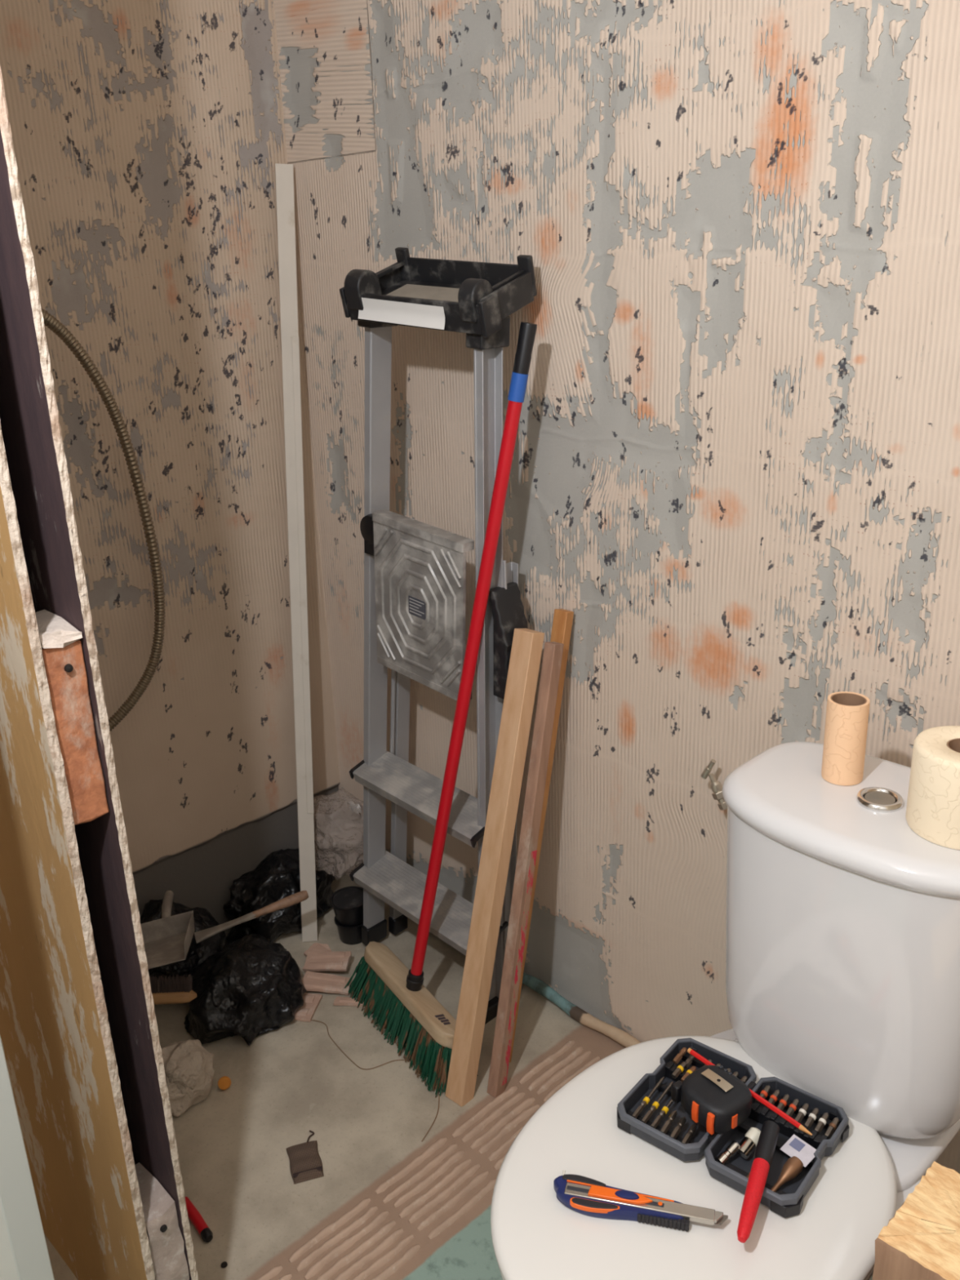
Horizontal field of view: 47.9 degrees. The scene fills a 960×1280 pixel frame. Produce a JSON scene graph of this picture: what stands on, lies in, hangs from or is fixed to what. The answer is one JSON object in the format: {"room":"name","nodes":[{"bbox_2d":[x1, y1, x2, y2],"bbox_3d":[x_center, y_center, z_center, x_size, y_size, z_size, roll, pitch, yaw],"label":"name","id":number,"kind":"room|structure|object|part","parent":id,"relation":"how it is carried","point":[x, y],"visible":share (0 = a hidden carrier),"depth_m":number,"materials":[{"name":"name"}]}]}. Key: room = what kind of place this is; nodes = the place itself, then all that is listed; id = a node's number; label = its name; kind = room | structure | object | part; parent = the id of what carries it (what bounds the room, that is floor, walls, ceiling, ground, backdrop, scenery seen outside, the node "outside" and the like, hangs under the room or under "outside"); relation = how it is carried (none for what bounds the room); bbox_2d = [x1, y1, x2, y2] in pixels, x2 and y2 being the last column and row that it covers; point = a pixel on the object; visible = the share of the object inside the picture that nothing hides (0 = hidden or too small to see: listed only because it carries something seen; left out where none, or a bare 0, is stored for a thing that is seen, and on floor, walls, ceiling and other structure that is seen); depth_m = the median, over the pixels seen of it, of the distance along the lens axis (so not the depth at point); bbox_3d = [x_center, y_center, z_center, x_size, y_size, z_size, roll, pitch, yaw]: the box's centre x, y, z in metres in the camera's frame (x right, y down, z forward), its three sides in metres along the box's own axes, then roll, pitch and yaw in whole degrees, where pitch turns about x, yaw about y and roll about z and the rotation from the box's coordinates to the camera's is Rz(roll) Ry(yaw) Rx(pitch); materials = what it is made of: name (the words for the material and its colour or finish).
{"room":"bathroom under renovation","nodes":[
{"label":"bathroom under renovation","id":0,"kind":"room"},
{"bbox_2d":[0,66,198,1279],"bbox_3d":[-0.733,-0.243,1.334,0.066,2.450,0.879,-20,26,-41],"label":"wall partition","id":1,"kind":"structure","parent":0,"point":[79,1035],"depth_m":1.24,"materials":[{"name":"paint"}]},
{"bbox_2d":[0,1035,54,1279],"bbox_3d":[-0.735,0.095,1.018,0.520,2.014,0.094,7,21,23],"label":"door","id":2,"kind":"structure","parent":1,"relation":"in","point":[24,1251],"depth_m":1.10,"materials":[{"name":"paint"}]},
{"bbox_2d":[0,0,346,934],"bbox_3d":[-1.254,-0.260,1.420,2.504,2.460,0.008,-20,26,-41],"label":"wall","id":3,"kind":"structure","parent":0,"point":[148,140],"depth_m":2.06,"materials":[{"name":"beige paint"}]},
{"bbox_2d":[40,307,165,731],"bbox_3d":[-0.701,-0.201,1.877,0.085,0.872,0.296,9,22,28],"label":"shower hose","id":4,"kind":"object","parent":3,"relation":"attached to","point":[51,322],"visible":0.74,"depth_m":1.96,"materials":[{"name":"grey metal"}]},
{"bbox_2d":[44,874,626,1279],"bbox_3d":[-0.389,1.190,1.050,2.620,0.080,2.460,-20,26,-41],"label":"floor","id":5,"kind":"structure","parent":0,"point":[292,1080],"depth_m":1.88,"materials":[{"name":"grey concrete"}]},
{"bbox_2d":[149,973,196,1004],"bbox_3d":[-0.631,0.640,1.971,0.225,0.058,0.058,-3,20,-1],"label":"brush","id":6,"kind":"object","parent":5,"relation":"on","point":[171,992],"visible":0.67,"depth_m":1.96,"materials":[{"name":"brown wood"}]},
{"bbox_2d":[139,898,228,987],"bbox_3d":[-0.631,0.623,2.239,0.184,0.207,0.198,0,20,7],"label":"bag","id":7,"kind":"object","parent":5,"relation":"on","point":[197,953],"visible":0.27,"depth_m":2.21,"materials":[{"name":"black plastic"}]},
{"bbox_2d":[140,890,195,968],"bbox_3d":[-0.614,0.563,2.103,0.111,0.062,0.231,-6,20,-10],"label":"dustpan","id":8,"kind":"object","parent":7,"relation":"on","point":[167,940],"visible":0.77,"depth_m":2.11,"materials":[{"name":"metal"}]},
{"bbox_3d":[-0.626,0.534,2.161,0.020,0.025,0.099,-5,20,-9],"label":"handle","id":9,"kind":"part","parent":8,"relation":"part of","materials":[{"name":"metal"}]},
{"bbox_2d":[160,1039,214,1117],"bbox_3d":[-0.544,0.776,1.951,0.138,0.105,0.114,-20,26,-41],"label":"crumpled bag","id":10,"kind":"object","parent":5,"relation":"on","point":[189,1070],"visible":0.73,"depth_m":1.92,"materials":[{"name":"beige plastic"}]},
{"bbox_2d":[185,1196,213,1242],"bbox_3d":[-0.445,0.909,1.695,0.017,0.017,0.094,-16,24,-35],"label":"screwdriver","id":11,"kind":"object","parent":5,"relation":"on","point":[195,1217],"visible":0.92,"depth_m":1.68,"materials":[{"name":"red plastic"}]},
{"bbox_2d":[217,1075,231,1089],"bbox_3d":[-0.466,0.809,1.971,0.023,0.023,0.020,0,20,6],"label":"cap","id":12,"kind":"object","parent":5,"relation":"on","point":[224,1082],"visible":1,"depth_m":1.97,"materials":[{"name":"orange plastic"}]},
{"bbox_2d":[221,1261,227,1267],"bbox_3d":[-0.385,0.940,1.626,0.010,0.003,0.010,-20,26,-41],"label":"washer","id":13,"kind":"object","parent":5,"relation":"on","point":[224,1264],"visible":1,"depth_m":1.62,"materials":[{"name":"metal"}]},
{"bbox_2d":[183,933,306,1045],"bbox_3d":[-0.468,0.681,2.155,0.260,0.143,0.233,-20,26,-41],"label":"bag","id":14,"kind":"object","parent":5,"relation":"on","point":[253,987],"visible":0.98,"depth_m":2.10,"materials":[{"name":"black plastic"}]},
{"bbox_2d":[194,890,308,943],"bbox_3d":[-0.460,0.554,2.181,0.232,0.052,0.036,-9,21,-19],"label":"handle","id":15,"kind":"object","parent":14,"relation":"on","point":[294,899],"visible":0.99,"depth_m":2.18,"materials":[{"name":"brown wood"}]},
{"bbox_3d":[-0.405,0.537,2.197,0.115,0.036,0.021,-10,21,-20],"label":"handle","id":16,"kind":"part","parent":15,"relation":"part of","materials":[{"name":"brown wood"}]},
{"bbox_2d":[222,848,335,943],"bbox_3d":[-0.451,0.566,2.439,0.296,0.167,0.167,-20,26,-41],"label":"bag","id":17,"kind":"object","parent":5,"relation":"on","point":[276,877],"visible":0.76,"depth_m":2.38,"materials":[{"name":"black plastic"}]},
{"bbox_3d":[-0.312,0.428,2.424,0.144,0.189,0.187,-20,26,-41],"label":"plastic bag","id":18,"kind":"object","parent":17,"relation":"on","visible":0},
{"bbox_2d":[346,800,361,813],"bbox_3d":[-0.283,0.369,2.407,0.015,0.026,0.053,-20,26,-41],"label":"paper scrap","id":19,"kind":"object","parent":18,"relation":"on","point":[353,807],"visible":1,"depth_m":2.40,"materials":[{"name":"white paper"}]},
{"bbox_2d":[275,163,317,942],"bbox_3d":[-0.376,-0.123,2.236,0.037,1.599,0.257,3,20,13],"label":"painted lath","id":20,"kind":"object","parent":5,"relation":"on","point":[284,174],"visible":1,"depth_m":2.21,"materials":[{"name":"white paint"}]},
{"bbox_2d":[285,1129,324,1184],"bbox_3d":[-0.297,0.865,1.817,0.053,0.011,0.105,-8,20,-16],"label":"pouch","id":21,"kind":"object","parent":5,"relation":"on","point":[305,1162],"visible":1,"depth_m":1.80,"materials":[{"name":"brown fabric"}]},
{"bbox_2d":[293,992,322,1022],"bbox_3d":[-0.361,0.738,2.181,0.067,0.009,0.083,1,20,9],"label":"shard","id":22,"kind":"object","parent":5,"relation":"on","point":[305,1013],"visible":0.48,"depth_m":2.17},
{"bbox_2d":[303,942,331,956],"bbox_3d":[-0.343,0.680,2.339,0.062,0.029,0.048,11,23,32],"label":"shard","id":23,"kind":"object","parent":5,"relation":"on","point":[316,947],"visible":0.51,"depth_m":2.34},
{"bbox_2d":[302,970,351,995],"bbox_3d":[-0.319,0.708,2.229,0.103,0.026,0.049,0,20,5],"label":"shard","id":24,"kind":"object","parent":5,"relation":"on","point":[312,981],"visible":0.91,"depth_m":2.23},
{"bbox_2d":[302,951,351,971],"bbox_3d":[-0.323,0.679,2.283,0.098,0.026,0.049,1,20,10],"label":"shard","id":25,"kind":"object","parent":5,"relation":"on","point":[337,961],"visible":1,"depth_m":2.28},
{"bbox_2d":[334,915,363,944],"bbox_3d":[-0.282,0.637,2.397,0.078,0.051,0.078,-20,26,-41],"label":"paint pot","id":26,"kind":"object","parent":5,"relation":"on","point":[348,935],"visible":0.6,"depth_m":2.37,"materials":[{"name":"black plastic"}]},
{"bbox_2d":[329,886,363,925],"bbox_3d":[-0.286,0.589,2.378,0.086,0.055,0.086,-7,20,-15],"label":"paint pot","id":27,"kind":"object","parent":26,"relation":"on","point":[347,903],"visible":0.85,"depth_m":2.35,"materials":[{"name":"black plastic"}]},
{"bbox_3d":[-0.286,0.567,2.370,0.074,0.005,0.074,-23,29,-40],"label":"pot lid","id":28,"kind":"part","parent":27,"relation":"part of","materials":[{"name":"black plastic"}]},
{"bbox_2d":[333,995,364,1006],"bbox_3d":[-0.264,0.732,2.190,0.064,0.012,0.022,-1,20,3],"label":"shard","id":29,"kind":"object","parent":5,"relation":"on","point":[339,1001],"visible":0.98,"depth_m":2.18},
{"bbox_2d":[311,1019,408,1070],"bbox_3d":[-0.267,0.777,2.074,0.278,0.002,0.064,10,23,31],"label":"twine","id":30,"kind":"object","parent":5,"relation":"on","point":[311,1020],"visible":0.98,"depth_m":2.03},
{"bbox_2d":[257,1040,599,1279],"bbox_3d":[-0.193,0.928,1.636,1.171,0.010,0.142,-20,26,-41],"label":"tile adhesive","id":31,"kind":"object","parent":5,"relation":"on","point":[441,1197],"depth_m":1.73,"materials":[{"name":"beige concrete"}]},
{"bbox_2d":[422,1093,439,1142],"bbox_3d":[-0.082,0.836,1.891,0.011,0.002,0.113,3,20,13],"label":"twine","id":32,"kind":"object","parent":5,"relation":"on","point":[438,1094],"visible":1,"depth_m":1.89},
{"bbox_2d":[339,247,537,1024],"bbox_3d":[-0.101,0.045,1.994,0.454,1.451,0.174,15,26,40],"label":"stepladder","id":33,"kind":"object","parent":5,"relation":"on","point":[415,571],"visible":0.9,"depth_m":1.90,"materials":[{"name":"metal"}]},
{"bbox_3d":[-0.169,0.050,2.118,0.030,0.480,0.009,21,30,40],"label":"brace rod","id":34,"kind":"part","parent":33,"relation":"part of","materials":[{"name":"metal"}]},
{"bbox_3d":[-0.163,0.211,2.213,0.050,0.910,0.034,21,30,40],"label":"leg","id":35,"kind":"part","parent":33,"relation":"part of","materials":[{"name":"metal"}]},
{"bbox_3d":[-0.127,-0.634,1.834,0.026,0.062,0.012,18,44,35],"label":"post","id":36,"kind":"part","parent":33,"relation":"part of","materials":[{"name":"black plastic"}]},
{"bbox_2d":[408,597,424,615],"bbox_3d":[-0.112,-0.057,1.905,0.038,0.025,0.001,23,34,39],"label":"print","id":37,"kind":"object","parent":33,"relation":"attached to","point":[409,597],"depth_m":1.91},
{"bbox_2d":[339,257,533,337],"bbox_3d":[-0.067,-0.553,1.728,0.296,0.062,0.143,18,44,35],"label":"tray","id":38,"kind":"object","parent":33,"relation":"on","point":[411,291],"depth_m":1.71,"materials":[{"name":"black plastic"}]},
{"bbox_3d":[0.042,0.099,1.904,0.027,0.499,0.004,21,30,40],"label":"brace plate","id":39,"kind":"part","parent":33,"relation":"part of","materials":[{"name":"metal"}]},
{"bbox_3d":[0.052,0.295,2.021,0.050,0.910,0.034,21,30,40],"label":"leg","id":40,"kind":"part","parent":33,"relation":"part of","materials":[{"name":"metal"}]},
{"bbox_3d":[0.073,-0.570,1.689,0.026,0.062,0.012,18,44,35],"label":"post","id":41,"kind":"part","parent":33,"relation":"part of","materials":[{"name":"black plastic"}]},
{"bbox_2d":[344,321,537,1097],"bbox_3d":[-0.120,0.128,1.911,0.272,1.320,0.391,-20,26,-41],"label":"broom","id":42,"kind":"object","parent":5,"relation":"on","point":[394,993],"visible":0.93,"depth_m":1.96,"materials":[{"name":"red plastic"}]},
{"bbox_2d":[405,968,423,991],"bbox_3d":[-0.125,0.653,2.070,0.035,0.044,0.035,-20,26,-41],"label":"socket","id":43,"kind":"object","parent":42,"relation":"attached to","point":[415,978],"depth_m":2.06,"materials":[{"name":"black plastic"}]},
{"bbox_3d":[-0.036,0.145,1.881,0.243,1.112,0.022,0,20,5],"label":"handle","id":44,"kind":"part","parent":42,"relation":"part of","materials":[{"name":"red plastic"}]},
{"bbox_2d":[444,628,544,1106],"bbox_3d":[0.023,0.404,1.875,0.043,0.835,0.252,15,26,40],"label":"batten","id":45,"kind":"object","parent":5,"relation":"on","point":[527,644],"visible":1,"depth_m":1.86,"materials":[{"name":"brown wood"}]},
{"bbox_2d":[486,641,564,1097],"bbox_3d":[0.077,0.411,1.886,0.024,0.807,0.227,13,24,36],"label":"batten","id":46,"kind":"object","parent":5,"relation":"on","point":[553,651],"visible":1,"depth_m":1.88,"materials":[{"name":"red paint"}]},
{"bbox_2d":[509,608,573,1062],"bbox_3d":[0.093,0.369,1.939,0.205,0.845,0.029,-20,26,-41],"label":"batten","id":47,"kind":"object","parent":5,"relation":"on","point":[562,620],"visible":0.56,"depth_m":1.89,"materials":[{"name":"orange wood"}]},
{"bbox_2d":[490,741,959,1279],"bbox_3d":[0.311,0.610,1.285,0.671,0.808,0.427,-20,26,-41],"label":"toilet","id":48,"kind":"object","parent":5,"relation":"on","point":[842,962],"visible":0.84,"depth_m":1.23,"materials":[{"name":"white ceramic"}]},
{"bbox_2d":[553,1169,728,1231],"bbox_3d":[0.173,0.613,1.177,0.190,0.022,0.046,3,20,15],"label":"utility knife","id":49,"kind":"object","parent":48,"relation":"on","point":[584,1195],"visible":1,"depth_m":1.17,"materials":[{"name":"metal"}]},
{"bbox_3d":[0.152,0.616,1.181,0.149,0.014,0.038,3,20,15],"label":"handle","id":50,"kind":"part","parent":49,"relation":"part of","materials":[{"name":"plastic"}]},
{"bbox_3d":[0.236,0.617,1.157,0.058,0.001,0.014,3,20,15],"label":"blade","id":51,"kind":"part","parent":49,"relation":"part of","materials":[{"name":"metal"}]},
{"bbox_3d":[0.238,0.614,1.228,0.491,0.020,0.402,-20,26,-41],"label":"seat lid","id":52,"kind":"part","parent":48,"relation":"part of","materials":[{"name":"white plastic"}]},
{"bbox_2d":[617,1037,848,1217],"bbox_3d":[0.298,0.567,1.281,0.232,0.027,0.167,14,25,37],"label":"case","id":53,"kind":"object","parent":48,"relation":"on","point":[787,1201],"visible":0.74,"depth_m":1.27,"materials":[{"name":"grey plastic"}]},
{"bbox_2d":[631,1076,664,1118],"bbox_3d":[0.206,0.557,1.315,0.007,0.011,0.074,13,24,36],"label":"bit","id":54,"kind":"object","parent":53,"relation":"in","point":[646,1100],"visible":0.99,"depth_m":1.31,"materials":[{"name":"metal"}]},
{"bbox_2d":[640,1081,673,1123],"bbox_3d":[0.216,0.559,1.307,0.007,0.011,0.074,13,24,36],"label":"bit","id":55,"kind":"object","parent":53,"relation":"in","point":[655,1104],"visible":0.97,"depth_m":1.30,"materials":[{"name":"metal"}]},
{"bbox_2d":[650,1098,673,1128],"bbox_3d":[0.226,0.562,1.300,0.007,0.011,0.074,13,24,36],"label":"bit","id":56,"kind":"object","parent":53,"relation":"in","point":[664,1110],"visible":0.73,"depth_m":1.29,"materials":[{"name":"metal"}]},
{"bbox_2d":[659,1110,676,1133],"bbox_3d":[0.224,0.571,1.277,0.008,0.012,0.035,13,24,36],"label":"bit","id":57,"kind":"object","parent":53,"relation":"in","point":[667,1125],"visible":0.94,"depth_m":1.27,"materials":[{"name":"metal"}]},
{"bbox_2d":[669,1116,685,1139],"bbox_3d":[0.233,0.574,1.269,0.008,0.012,0.033,13,24,36],"label":"bit","id":58,"kind":"object","parent":53,"relation":"in","point":[677,1130],"visible":0.95,"depth_m":1.26,"materials":[{"name":"metal"}]},
{"bbox_2d":[671,1061,687,1079],"bbox_3d":[0.250,0.537,1.351,0.028,0.010,0.009,-20,26,-41],"label":"bit","id":59,"kind":"object","parent":53,"relation":"in","point":[680,1068],"visible":1,"depth_m":1.35,"materials":[{"name":"metal"}]},
{"bbox_2d":[672,1047,687,1064],"bbox_3d":[0.255,0.529,1.374,0.026,0.012,0.008,-20,26,-41],"label":"bit","id":60,"kind":"object","parent":53,"relation":"in","point":[677,1058],"visible":1,"depth_m":1.37,"materials":[{"name":"brown metal"}]},
{"bbox_2d":[680,1066,696,1082],"bbox_3d":[0.260,0.540,1.343,0.028,0.010,0.009,-20,26,-41],"label":"bit","id":61,"kind":"object","parent":53,"relation":"in","point":[692,1068],"visible":0.64,"depth_m":1.34,"materials":[{"name":"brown metal"}]},
{"bbox_2d":[680,1124,697,1143],"bbox_3d":[0.244,0.577,1.259,0.008,0.012,0.031,13,24,36],"label":"bit","id":62,"kind":"object","parent":53,"relation":"in","point":[687,1137],"visible":0.94,"depth_m":1.26,"materials":[{"name":"metal"}]},
{"bbox_2d":[684,1054,695,1069],"bbox_3d":[0.266,0.531,1.366,0.026,0.012,0.008,-20,26,-41],"label":"bit","id":63,"kind":"object","parent":53,"relation":"in","point":[689,1060],"visible":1,"depth_m":1.36,"materials":[{"name":"metal"}]},
{"bbox_2d":[671,1065,751,1134],"bbox_3d":[0.276,0.537,1.270,0.072,0.038,0.078,-16,24,-34],"label":"tape measure","id":64,"kind":"object","parent":53,"relation":"on","point":[713,1097],"visible":1,"depth_m":1.25,"materials":[{"name":"black plastic"}]},
{"bbox_2d":[716,1141,739,1164],"bbox_3d":[0.283,0.585,1.231,0.031,0.021,0.012,-14,23,-30],"label":"adapter","id":65,"kind":"object","parent":53,"relation":"in","point":[732,1148],"visible":0.92,"depth_m":1.23,"materials":[{"name":"metal"}]},
{"bbox_2d":[733,1071,738,1077],"bbox_3d":[0.311,0.542,1.331,0.026,0.012,0.008,-20,26,-41],"label":"bit","id":66,"kind":"object","parent":53,"relation":"in","point":[735,1073],"visible":0.3,"depth_m":1.33,"materials":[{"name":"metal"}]},
{"bbox_2d":[740,1075,747,1083],"bbox_3d":[0.320,0.545,1.323,0.026,0.012,0.008,-20,26,-41],"label":"bit","id":67,"kind":"object","parent":53,"relation":"in","point":[744,1078],"visible":0.38,"depth_m":1.32,"materials":[{"name":"metal"}]},
{"bbox_2d":[737,1127,760,1159],"bbox_3d":[0.310,0.577,1.239,0.037,0.026,0.019,-20,26,-41],"label":"holder","id":68,"kind":"object","parent":53,"relation":"in","point":[748,1144],"visible":0.91,"depth_m":1.23,"materials":[{"name":"metal"}]},
{"bbox_2d":[687,1048,813,1136],"bbox_3d":[0.322,0.542,1.299,0.006,0.008,0.185,-17,24,-36],"label":"pencil","id":69,"kind":"object","parent":53,"relation":"on","point":[755,1095],"visible":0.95,"depth_m":1.27,"materials":[{"name":"red paint"}]},
{"bbox_2d":[737,1120,779,1243],"bbox_3d":[0.301,0.584,1.170,0.020,0.027,0.156,7,21,24],"label":"marker","id":70,"kind":"object","parent":53,"relation":"on","point":[767,1140],"visible":1,"depth_m":1.17,"materials":[{"name":"red plastic"}]},
{"bbox_2d":[755,1084,770,1105],"bbox_3d":[0.343,0.550,1.305,0.029,0.013,0.009,-20,26,-41],"label":"bit","id":71,"kind":"object","parent":53,"relation":"in","point":[764,1093],"visible":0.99,"depth_m":1.30,"materials":[{"name":"metal"}]},
{"bbox_2d":[764,1089,780,1110],"bbox_3d":[0.352,0.552,1.297,0.029,0.013,0.009,-20,26,-41],"label":"bit","id":72,"kind":"object","parent":53,"relation":"in","point":[773,1098],"visible":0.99,"depth_m":1.30,"materials":[{"name":"metal"}]},
{"bbox_2d":[776,1093,789,1111],"bbox_3d":[0.361,0.554,1.290,0.029,0.013,0.009,-20,26,-41],"label":"bit","id":73,"kind":"object","parent":53,"relation":"in","point":[782,1104],"visible":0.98,"depth_m":1.29,"materials":[{"name":"metal"}]},
{"bbox_2d":[770,1155,803,1192],"bbox_3d":[0.338,0.593,1.195,0.053,0.022,0.018,-20,26,-41],"label":"bit","id":74,"kind":"object","parent":53,"relation":"in","point":[792,1168],"visible":0.96,"depth_m":1.20,"materials":[{"name":"brown metal"}]},
{"bbox_2d":[785,1098,799,1116],"bbox_3d":[0.371,0.557,1.282,0.029,0.013,0.009,-20,26,-41],"label":"bit","id":75,"kind":"object","parent":53,"relation":"in","point":[793,1107],"visible":0.96,"depth_m":1.28,"materials":[{"name":"metal"}]},
{"bbox_2d":[779,1133,816,1167],"bbox_3d":[0.361,0.577,1.221,0.026,0.006,0.034,-17,24,-35],"label":"paper label","id":76,"kind":"object","parent":53,"relation":"in","point":[795,1146],"visible":1,"depth_m":1.22,"materials":[{"name":"white paper"}]},
{"bbox_2d":[794,1102,808,1123],"bbox_3d":[0.380,0.559,1.275,0.029,0.013,0.009,-20,26,-41],"label":"bit","id":77,"kind":"object","parent":53,"relation":"in","point":[802,1112],"visible":0.98,"depth_m":1.27,"materials":[{"name":"metal"}]},
{"bbox_2d":[804,1107,818,1128],"bbox_3d":[0.390,0.561,1.268,0.029,0.013,0.009,-20,26,-41],"label":"bit","id":78,"kind":"object","parent":53,"relation":"in","point":[811,1117],"visible":1,"depth_m":1.26,"materials":[{"name":"metal"}]},
{"bbox_2d":[813,1112,829,1133],"bbox_3d":[0.399,0.564,1.260,0.029,0.013,0.009,-20,26,-41],"label":"bit","id":79,"kind":"object","parent":53,"relation":"in","point":[821,1123],"visible":1,"depth_m":1.26,"materials":[{"name":"metal"}]},
{"bbox_2d":[823,1117,839,1138],"bbox_3d":[0.409,0.566,1.253,0.029,0.013,0.009,-20,26,-41],"label":"bit","id":80,"kind":"object","parent":53,"relation":"in","point":[832,1127],"visible":1,"depth_m":1.25,"materials":[{"name":"metal"}]},
{"bbox_3d":[0.470,0.204,1.276,0.246,0.032,0.368,-20,26,-41],"label":"cistern lid","id":81,"kind":"part","parent":48,"relation":"part of","materials":[{"name":"white ceramic"}]},
{"bbox_2d":[821,691,870,786],"bbox_3d":[0.444,0.120,1.312,0.049,0.104,0.049,8,22,27],"label":"cardboard tube","id":82,"kind":"object","parent":48,"relation":"on","point":[847,713],"visible":1,"depth_m":1.30,"materials":[{"name":"cardboard"}]},
{"bbox_3d":[0.469,0.187,1.267,0.035,0.004,0.035,4,21,17],"label":"push plate","id":83,"kind":"part","parent":48,"relation":"part of","materials":[{"name":"silver metal"}]},
{"bbox_2d":[905,725,959,849],"bbox_3d":[0.534,0.161,1.192,0.112,0.100,0.112,8,22,27],"label":"toilet roll","id":84,"kind":"object","parent":48,"relation":"on","point":[933,802],"visible":1,"depth_m":1.17,"materials":[{"name":"paper"}]},
{"bbox_2d":[871,1160,959,1279],"bbox_3d":[0.479,0.814,1.079,0.127,0.552,0.167,-20,26,-41],"label":"wooden block","id":85,"kind":"object","parent":5,"relation":"on","point":[922,1240],"visible":1,"depth_m":1.01,"materials":[{"name":"beige wood"}]},
{"bbox_2d":[273,0,959,1173],"bbox_3d":[0.462,-0.327,1.440,0.004,2.460,2.372,-20,26,-41],"label":"wall","id":86,"kind":"structure","parent":0,"point":[735,466],"depth_m":1.65,"materials":[{"name":"beige paint"}]},
{"bbox_2d":[521,972,640,1047],"bbox_3d":[0.180,0.724,2.125,0.028,0.035,0.881,-20,26,-41],"label":"pipe","id":87,"kind":"object","parent":86,"relation":"attached to","point":[621,1037],"depth_m":2.10,"materials":[{"name":"plastic"}]},
{"bbox_2d":[700,759,727,809],"bbox_3d":[0.384,0.227,1.708,0.046,0.090,0.057,-20,26,-41],"label":"angle valve","id":88,"kind":"object","parent":86,"relation":"attached to","point":[716,786],"visible":0.58,"depth_m":1.70,"materials":[{"name":"silver metal"}]},
{"bbox_3d":[0.359,0.203,1.698,0.011,0.036,0.024,-20,26,-41],"label":"handle","id":89,"kind":"part","parent":88,"relation":"part of","materials":[{"name":"silver metal"}]}
]}

